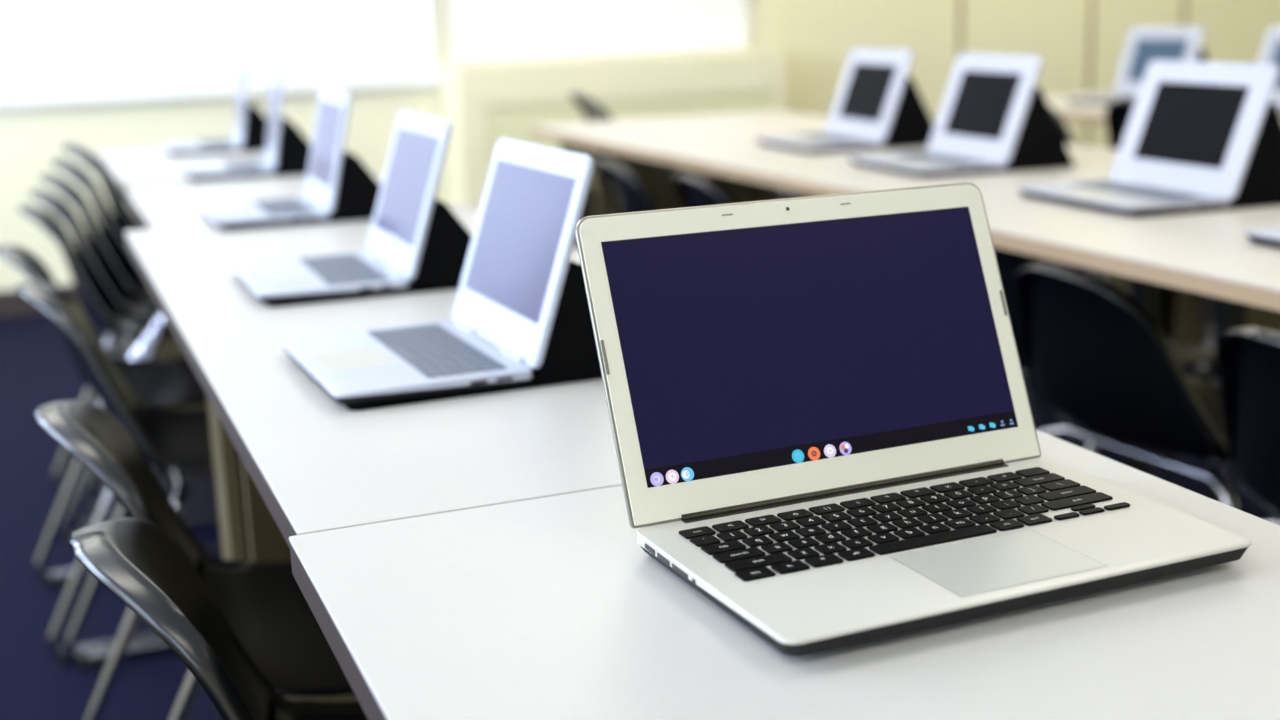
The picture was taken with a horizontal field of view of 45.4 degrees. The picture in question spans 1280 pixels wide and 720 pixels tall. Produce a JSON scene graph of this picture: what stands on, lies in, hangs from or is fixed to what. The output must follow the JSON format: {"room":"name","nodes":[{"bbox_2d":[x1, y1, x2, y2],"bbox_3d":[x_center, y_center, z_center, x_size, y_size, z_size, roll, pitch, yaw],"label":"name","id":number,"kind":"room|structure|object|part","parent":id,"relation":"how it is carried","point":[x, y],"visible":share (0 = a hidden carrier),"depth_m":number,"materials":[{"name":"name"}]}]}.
{"room":"computer lab","nodes":[
{"label":"computer lab","id":0,"kind":"room"},
{"bbox_2d":[0,257,1278,719],"bbox_3d":[1.424,0.480,2.709,8.600,0.100,8.700,-7,14,-21],"label":"floor","id":1,"kind":"structure","parent":0,"point":[37,369],"depth_m":3.17,"materials":[{"name":"blue carpet"}]},
{"bbox_2d":[0,244,222,665],"bbox_3d":[-0.871,0.112,2.836,0.528,0.702,0.436,-8,14,-23],"label":"chair","id":2,"kind":"object","parent":1,"relation":"on","point":[172,381],"visible":0.38,"depth_m":2.77,"materials":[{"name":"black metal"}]},
{"bbox_3d":[-0.804,0.287,2.703,0.500,0.406,0.070,-8,14,-23],"label":"leg","id":3,"kind":"part","parent":2,"relation":"part of","materials":[{"name":"silver metal"}]},
{"bbox_3d":[-0.950,0.217,3.024,0.500,0.406,0.070,-8,14,-23],"label":"leg","id":4,"kind":"part","parent":2,"relation":"part of","materials":[{"name":"silver metal"}]},
{"bbox_2d":[16,280,214,719],"bbox_3d":[-0.670,0.198,2.442,0.528,0.702,0.436,-7,14,-21],"label":"chair","id":5,"kind":"object","parent":1,"relation":"on","point":[179,441],"visible":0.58,"depth_m":2.37,"materials":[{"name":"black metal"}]},
{"bbox_3d":[-0.744,0.302,2.632,0.500,0.406,0.070,-7,14,-21],"label":"leg","id":6,"kind":"part","parent":5,"relation":"part of","materials":[{"name":"silver metal"}]},
{"bbox_3d":[-0.609,0.373,2.307,0.500,0.406,0.070,-7,14,-21],"label":"leg","id":7,"kind":"part","parent":5,"relation":"part of","materials":[{"name":"silver metal"}]},
{"bbox_2d":[17,204,219,548],"bbox_3d":[-1.064,-0.016,3.414,0.528,0.702,0.436,-7,14,-21],"label":"chair","id":8,"kind":"object","parent":1,"relation":"on","point":[115,325],"visible":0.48,"depth_m":3.22,"materials":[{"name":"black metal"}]},
{"bbox_3d":[-1.138,0.088,3.604,0.500,0.406,0.070,-7,14,-21],"label":"leg","id":9,"kind":"part","parent":8,"relation":"part of","materials":[{"name":"silver metal"}]},
{"bbox_3d":[-1.003,0.160,3.279,0.500,0.406,0.070,-7,14,-21],"label":"leg","id":10,"kind":"part","parent":8,"relation":"part of","materials":[{"name":"silver metal"}]},
{"bbox_2d":[28,189,217,529],"bbox_3d":[-1.042,-0.049,3.416,0.528,0.702,0.436,-7,14,-21],"label":"chair","id":11,"kind":"object","parent":1,"relation":"on","point":[117,305],"visible":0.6,"depth_m":3.21,"materials":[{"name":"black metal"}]},
{"bbox_3d":[-1.116,0.055,3.606,0.500,0.406,0.070,-7,14,-21],"label":"leg","id":12,"kind":"part","parent":11,"relation":"part of","materials":[{"name":"silver metal"}]},
{"bbox_3d":[-0.981,0.127,3.281,0.500,0.406,0.070,-7,14,-21],"label":"leg","id":13,"kind":"part","parent":11,"relation":"part of","materials":[{"name":"silver metal"}]},
{"bbox_2d":[61,143,186,475],"bbox_3d":[-0.975,-0.148,3.421,0.528,0.702,0.436,-7,14,-21],"label":"chair","id":14,"kind":"object","parent":1,"relation":"on","point":[122,214],"visible":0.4,"depth_m":3.20,"materials":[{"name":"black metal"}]},
{"bbox_3d":[-1.049,-0.044,3.612,0.500,0.406,0.070,-7,14,-21],"label":"leg","id":15,"kind":"part","parent":14,"relation":"part of","materials":[{"name":"silver metal"}]},
{"bbox_3d":[-0.914,0.028,3.287,0.500,0.406,0.070,-7,14,-21],"label":"leg","id":16,"kind":"part","parent":14,"relation":"part of","materials":[{"name":"silver metal"}]},
{"bbox_2d":[39,173,216,516],"bbox_3d":[-1.019,-0.082,3.417,0.528,0.702,0.436,-7,14,-21],"label":"chair","id":17,"kind":"object","parent":1,"relation":"on","point":[127,289],"visible":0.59,"depth_m":3.21,"materials":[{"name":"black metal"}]},
{"bbox_3d":[-1.094,0.022,3.608,0.500,0.406,0.070,-7,14,-21],"label":"leg","id":18,"kind":"part","parent":17,"relation":"part of","materials":[{"name":"silver metal"}]},
{"bbox_3d":[-0.959,0.093,3.283,0.500,0.406,0.070,-7,14,-21],"label":"leg","id":19,"kind":"part","parent":17,"relation":"part of","materials":[{"name":"silver metal"}]},
{"bbox_2d":[50,158,215,500],"bbox_3d":[-0.997,-0.115,3.420,0.528,0.702,0.436,-7,14,-21],"label":"chair","id":20,"kind":"object","parent":1,"relation":"on","point":[112,231],"visible":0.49,"depth_m":3.21,"materials":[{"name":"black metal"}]},
{"bbox_3d":[-1.071,-0.011,3.610,0.500,0.406,0.070,-7,14,-21],"label":"leg","id":21,"kind":"part","parent":20,"relation":"part of","materials":[{"name":"silver metal"}]},
{"bbox_3d":[-0.937,0.060,3.285,0.500,0.406,0.070,-7,14,-21],"label":"leg","id":22,"kind":"part","parent":20,"relation":"part of","materials":[{"name":"silver metal"}]},
{"bbox_2d":[34,400,354,719],"bbox_3d":[-0.349,0.360,1.700,0.528,0.702,0.436,-7,14,-20],"label":"chair","id":23,"kind":"object","parent":1,"relation":"on","point":[264,605],"visible":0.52,"depth_m":1.67,"materials":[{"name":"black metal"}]},
{"bbox_3d":[-0.421,0.464,1.892,0.500,0.406,0.070,-7,14,-20],"label":"leg","id":24,"kind":"part","parent":23,"relation":"part of","materials":[{"name":"silver metal"}]},
{"bbox_2d":[69,517,367,719],"bbox_3d":[-0.173,0.443,1.321,0.528,0.702,0.436,-7,14,-21],"label":"chair","id":25,"kind":"object","parent":1,"relation":"on","point":[136,560],"visible":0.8,"depth_m":1.18,"materials":[{"name":"black plastic"}]},
{"bbox_2d":[98,148,382,408],"bbox_3d":[-0.900,-0.069,3.555,0.517,0.730,1.724,-7,14,-21],"label":"table","id":26,"kind":"object","parent":1,"relation":"on","point":[157,190],"visible":0.26,"depth_m":3.26,"materials":[{"name":"white laminate"}]},
{"bbox_2d":[164,64,267,155],"bbox_3d":[-1.111,-0.675,4.091,0.322,0.220,0.274,-6,14,-17],"label":"laptop","id":27,"kind":"object","parent":26,"relation":"on","point":[251,125],"visible":0.97,"depth_m":4.00,"materials":[{"name":"silver metal"}]},
{"bbox_3d":[-1.069,-0.687,4.102,0.007,0.205,0.272,2,11,-19],"label":"lid","id":28,"kind":"part","parent":27,"relation":"part of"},
{"bbox_2d":[184,71,311,180],"bbox_3d":[-0.874,-0.537,3.469,0.322,0.219,0.274,-6,14,-16],"label":"laptop","id":29,"kind":"object","parent":26,"relation":"on","point":[288,151],"visible":0.98,"depth_m":3.38,"materials":[{"name":"silver metal"}]},
{"bbox_3d":[-0.831,-0.549,3.479,0.007,0.205,0.272,4,11,-18],"label":"lid","id":30,"kind":"part","parent":29,"relation":"part of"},
{"bbox_2d":[201,87,380,230],"bbox_3d":[-0.602,-0.363,2.690,0.322,0.216,0.274,-7,14,-20],"label":"laptop","id":31,"kind":"object","parent":26,"relation":"on","point":[339,187],"visible":0.99,"depth_m":2.62,"materials":[{"name":"silver metal"}]},
{"bbox_3d":[-0.553,-0.376,2.706,0.007,0.205,0.272,7,9,-23],"label":"lid","id":32,"kind":"part","parent":31,"relation":"part of","materials":[{"name":"silver metal"}]},
{"bbox_2d":[125,204,621,701],"bbox_3d":[-0.267,0.273,2.003,0.589,0.730,1.691,-7,14,-21],"label":"table","id":33,"kind":"object","parent":1,"relation":"on","point":[290,459],"visible":0.34,"depth_m":1.38,"materials":[{"name":"white laminate"}]},
{"bbox_2d":[231,111,471,306],"bbox_3d":[-0.366,-0.210,2.014,0.322,0.211,0.274,-7,14,-21],"label":"laptop","id":34,"kind":"object","parent":33,"relation":"on","point":[416,243],"visible":0.99,"depth_m":1.95,"materials":[{"name":"silver metal"}]},
{"bbox_3d":[-0.309,-0.225,2.034,0.007,0.205,0.272,12,7,-24],"label":"lid","id":35,"kind":"part","parent":34,"relation":"part of","materials":[{"name":"silver metal"}]},
{"bbox_2d":[280,138,601,410],"bbox_3d":[-0.179,-0.101,1.519,0.322,0.211,0.274,-7,14,-22],"label":"laptop","id":36,"kind":"object","parent":33,"relation":"on","point":[521,314],"visible":0.98,"depth_m":1.48,"materials":[{"name":"silver metal"}]},
{"bbox_3d":[-0.122,-0.115,1.541,0.007,0.205,0.272,13,6,-26],"label":"lid","id":37,"kind":"part","parent":36,"relation":"part of","materials":[{"name":"silver metal"}]},
{"bbox_2d":[569,93,613,121],"bbox_3d":[0.072,-0.526,5.245,0.608,0.793,0.501,-5,14,-15],"label":"chair","id":38,"kind":"object","parent":1,"relation":"on","point":[592,110],"visible":0.2,"depth_m":5.05,"materials":[{"name":"black plastic"}]},
{"bbox_2d":[440,50,784,210],"bbox_3d":[-0.086,-0.829,6.416,1.420,0.862,0.314,-7,14,-21],"label":"storage cabinet","id":39,"kind":"object","parent":1,"relation":"on","point":[484,103],"visible":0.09,"depth_m":6.17,"materials":[{"name":"beige laminate"}]},
{"bbox_3d":[-0.409,-0.720,6.175,0.421,0.610,0.018,-7,14,-21],"label":"door","id":40,"kind":"part","parent":39,"relation":"part of","materials":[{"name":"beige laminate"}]},
{"bbox_3d":[-0.013,-0.769,6.328,0.421,0.610,0.018,-7,14,-21],"label":"door","id":41,"kind":"part","parent":39,"relation":"part of","materials":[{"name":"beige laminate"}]},
{"bbox_3d":[0.383,-0.817,6.481,0.421,0.610,0.018,-7,14,-21],"label":"door","id":42,"kind":"part","parent":39,"relation":"part of","materials":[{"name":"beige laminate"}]},
{"bbox_2d":[593,157,657,213],"bbox_3d":[0.140,-0.195,4.017,0.528,0.702,0.436,-7,14,-20],"label":"chair","id":43,"kind":"object","parent":1,"relation":"on","point":[627,193],"visible":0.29,"depth_m":3.85,"materials":[{"name":"black plastic"}]},
{"bbox_2d":[671,172,734,206],"bbox_3d":[0.333,-0.111,3.628,0.528,0.702,0.436,-7,14,-22],"label":"chair","id":44,"kind":"object","parent":1,"relation":"on","point":[693,191],"visible":0.21,"depth_m":3.46,"materials":[{"name":"black plastic"}]},
{"bbox_2d":[289,430,1279,719],"bbox_3d":[0.365,0.610,0.470,0.598,0.730,1.688,-7,14,-21],"label":"table","id":45,"kind":"object","parent":1,"relation":"on","point":[551,607],"visible":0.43,"depth_m":0.85,"materials":[{"name":"white laminate"}]},
{"bbox_2d":[575,182,1251,656],"bbox_3d":[0.164,0.016,0.975,0.326,0.209,0.292,-7,14,-23],"label":"laptop","id":46,"kind":"object","parent":45,"relation":"on","point":[820,403],"visible":1,"depth_m":1.03,"materials":[{"name":"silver metal"}]},
{"bbox_3d":[0.123,-0.012,1.066,0.325,0.210,0.006,-7,-9,-23],"label":"lid","id":47,"kind":"part","parent":46,"relation":"part of","materials":[{"name":"silver metal"}]},
{"bbox_2d":[529,111,1159,474],"bbox_3d":[0.445,-0.188,3.881,0.820,0.730,2.057,-7,14,-21],"label":"table","id":48,"kind":"object","parent":1,"relation":"on","point":[722,150],"visible":0.23,"depth_m":3.77,"materials":[{"name":"beige laminate"}]},
{"bbox_2d":[755,48,934,153],"bbox_3d":[0.495,-0.627,3.661,0.350,0.222,0.324,-6,14,-17],"label":"laptop","id":49,"kind":"object","parent":48,"relation":"on","point":[877,106],"visible":1,"depth_m":3.59,"materials":[{"name":"grey plastic"}]},
{"bbox_3d":[0.548,-0.640,3.676,0.007,0.219,0.322,15,7,-21],"label":"lid","id":50,"kind":"part","parent":49,"relation":"part of","materials":[{"name":"grey plastic"}]},
{"bbox_2d":[848,53,1074,177],"bbox_3d":[0.652,-0.509,3.131,0.350,0.222,0.324,-6,14,-18],"label":"laptop","id":51,"kind":"object","parent":48,"relation":"on","point":[993,117],"visible":1,"depth_m":3.07,"materials":[{"name":"grey plastic"}]},
{"bbox_3d":[0.705,-0.522,3.147,0.007,0.219,0.322,15,7,-21],"label":"lid","id":52,"kind":"part","parent":51,"relation":"part of","materials":[{"name":"grey plastic"}]},
{"bbox_2d":[994,247,1236,499],"bbox_3d":[0.779,0.065,2.812,0.528,0.702,0.436,-8,14,-25],"label":"chair","id":53,"kind":"object","parent":1,"relation":"on","point":[1187,356],"visible":0.09,"depth_m":2.67,"materials":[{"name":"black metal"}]},
{"bbox_3d":[0.694,0.171,2.997,0.500,0.406,0.070,-8,14,-25],"label":"leg","id":54,"kind":"part","parent":53,"relation":"part of","materials":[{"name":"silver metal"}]},
{"bbox_3d":[0.851,0.239,2.681,0.500,0.406,0.070,-8,14,-25],"label":"leg","id":55,"kind":"part","parent":53,"relation":"part of","materials":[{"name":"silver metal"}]},
{"bbox_2d":[1015,263,1237,508],"bbox_3d":[0.807,0.176,2.329,0.528,0.702,0.436,-8,14,-25],"label":"chair","id":56,"kind":"object","parent":1,"relation":"on","point":[1095,358],"visible":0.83,"depth_m":2.18,"materials":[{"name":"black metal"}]},
{"bbox_3d":[0.722,0.282,2.514,0.500,0.406,0.070,-8,14,-25],"label":"leg","id":57,"kind":"part","parent":56,"relation":"part of","materials":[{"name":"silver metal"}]},
{"bbox_3d":[0.879,0.351,2.198,0.500,0.406,0.070,-8,14,-25],"label":"leg","id":58,"kind":"part","parent":56,"relation":"part of","materials":[{"name":"silver metal"}]},
{"bbox_2d":[1048,104,1209,371],"bbox_3d":[1.249,-0.358,4.297,0.581,0.822,0.480,-7,14,-21],"label":"chair","id":59,"kind":"object","parent":1,"relation":"on","point":[1065,133],"visible":0.03,"depth_m":4.20,"materials":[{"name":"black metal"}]},
{"bbox_3d":[1.316,-0.155,4.151,0.550,0.475,0.077,-7,14,-21],"label":"leg","id":60,"kind":"part","parent":59,"relation":"part of","materials":[{"name":"metal"}]},
{"bbox_2d":[979,177,1279,501],"bbox_3d":[1.110,0.189,2.172,0.900,0.730,1.679,-7,14,-21],"label":"table","id":61,"kind":"object","parent":1,"relation":"on","point":[1211,253],"visible":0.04,"depth_m":2.18,"materials":[{"name":"beige laminate"}]},
{"bbox_2d":[1017,60,1279,217],"bbox_3d":[0.865,-0.377,2.536,0.350,0.222,0.324,-6,14,-18],"label":"laptop","id":62,"kind":"object","parent":61,"relation":"on","point":[1198,137],"visible":1,"depth_m":2.50,"materials":[{"name":"grey plastic"}]},
{"bbox_3d":[0.918,-0.390,2.552,0.007,0.219,0.322,15,7,-22],"label":"lid","id":63,"kind":"part","parent":62,"relation":"part of","materials":[{"name":"grey plastic"}]},
{"bbox_2d":[1244,227,1279,247],"bbox_3d":[1.041,-0.255,1.987,0.350,0.222,0.324,-6,14,-18],"label":"laptop","id":64,"kind":"object","parent":61,"relation":"on","point":[1265,236],"visible":1,"depth_m":2.08,"materials":[{"name":"grey plastic"}]},
{"bbox_2d":[1098,97,1215,374],"bbox_3d":[1.433,-0.260,3.853,0.581,0.822,0.480,-7,14,-21],"label":"chair","id":65,"kind":"object","parent":1,"relation":"on","point":[1118,112],"visible":0.16,"depth_m":3.79,"materials":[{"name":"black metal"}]},
{"bbox_3d":[1.352,-0.136,4.065,0.550,0.475,0.077,-7,14,-21],"label":"leg","id":66,"kind":"part","parent":65,"relation":"part of","materials":[{"name":"metal"}]},
{"bbox_3d":[1.500,-0.057,3.707,0.550,0.475,0.077,-7,14,-21],"label":"leg","id":67,"kind":"part","parent":65,"relation":"part of","materials":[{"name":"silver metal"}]},
{"bbox_2d":[1044,91,1279,372],"bbox_3d":[1.760,-0.358,4.431,0.850,0.730,1.899,-7,14,-21],"label":"table","id":68,"kind":"object","parent":1,"relation":"on","point":[1179,320],"visible":0.12,"depth_m":4.37,"materials":[{"name":"beige laminate"}]},
{"bbox_2d":[1065,27,1208,104],"bbox_3d":[1.558,-0.911,4.722,0.350,0.226,0.324,-8,14,-23],"label":"laptop","id":69,"kind":"object","parent":68,"relation":"on","point":[1144,45],"visible":0.56,"depth_m":4.77,"materials":[{"name":"grey plastic"}]},
{"bbox_3d":[1.604,-0.924,4.740,0.007,0.219,0.322,11,7,-26],"label":"lid","id":70,"kind":"part","parent":69,"relation":"part of","materials":[{"name":"grey plastic"}]},
{"bbox_2d":[1258,27,1279,114],"bbox_3d":[1.775,-0.796,4.198,0.350,0.226,0.324,-7,14,-21],"label":"laptop","id":71,"kind":"object","parent":68,"relation":"on","point":[1270,53],"visible":0.16,"depth_m":4.31,"materials":[{"name":"grey plastic"}]},
{"bbox_2d":[1217,326,1279,525],"bbox_3d":[0.938,0.282,1.858,0.528,0.702,0.436,-6,14,-18],"label":"chair","id":72,"kind":"object","parent":1,"relation":"on","point":[1248,357],"visible":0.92,"depth_m":1.84,"materials":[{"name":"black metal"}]},
{"bbox_3d":[0.872,0.385,2.052,0.500,0.406,0.070,-6,14,-18],"label":"leg","id":73,"kind":"part","parent":72,"relation":"part of","materials":[{"name":"silver metal"}]},
{"bbox_2d":[0,0,1279,289],"bbox_3d":[-0.288,-1.782,6.371,8.870,2.750,0.124,-7,14,-21],"label":"wall","id":74,"kind":"structure","parent":0,"point":[1081,44],"depth_m":6.85,"materials":[{"name":"beige paint"}]},
{"bbox_2d":[0,284,84,316],"bbox_3d":[-2.524,-0.197,5.720,3.600,0.100,0.015,-7,14,-21],"label":"baseboard","id":75,"kind":"structure","parent":74,"relation":"attached to","point":[12,303],"depth_m":5.78,"materials":[{"name":"grey"}]},
{"bbox_2d":[0,0,440,107],"bbox_3d":[-2.303,-1.627,5.491,3.170,1.425,0.028,-7,14,-21],"label":"window","id":76,"kind":"structure","parent":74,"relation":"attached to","point":[53,52],"depth_m":5.84,"materials":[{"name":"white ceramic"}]},
{"bbox_2d":[444,0,748,62],"bbox_3d":[-0.174,-1.932,6.306,1.350,1.335,0.028,-7,14,-21],"label":"window","id":77,"kind":"structure","parent":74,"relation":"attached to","point":[476,30],"depth_m":6.40,"materials":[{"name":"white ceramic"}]}
]}

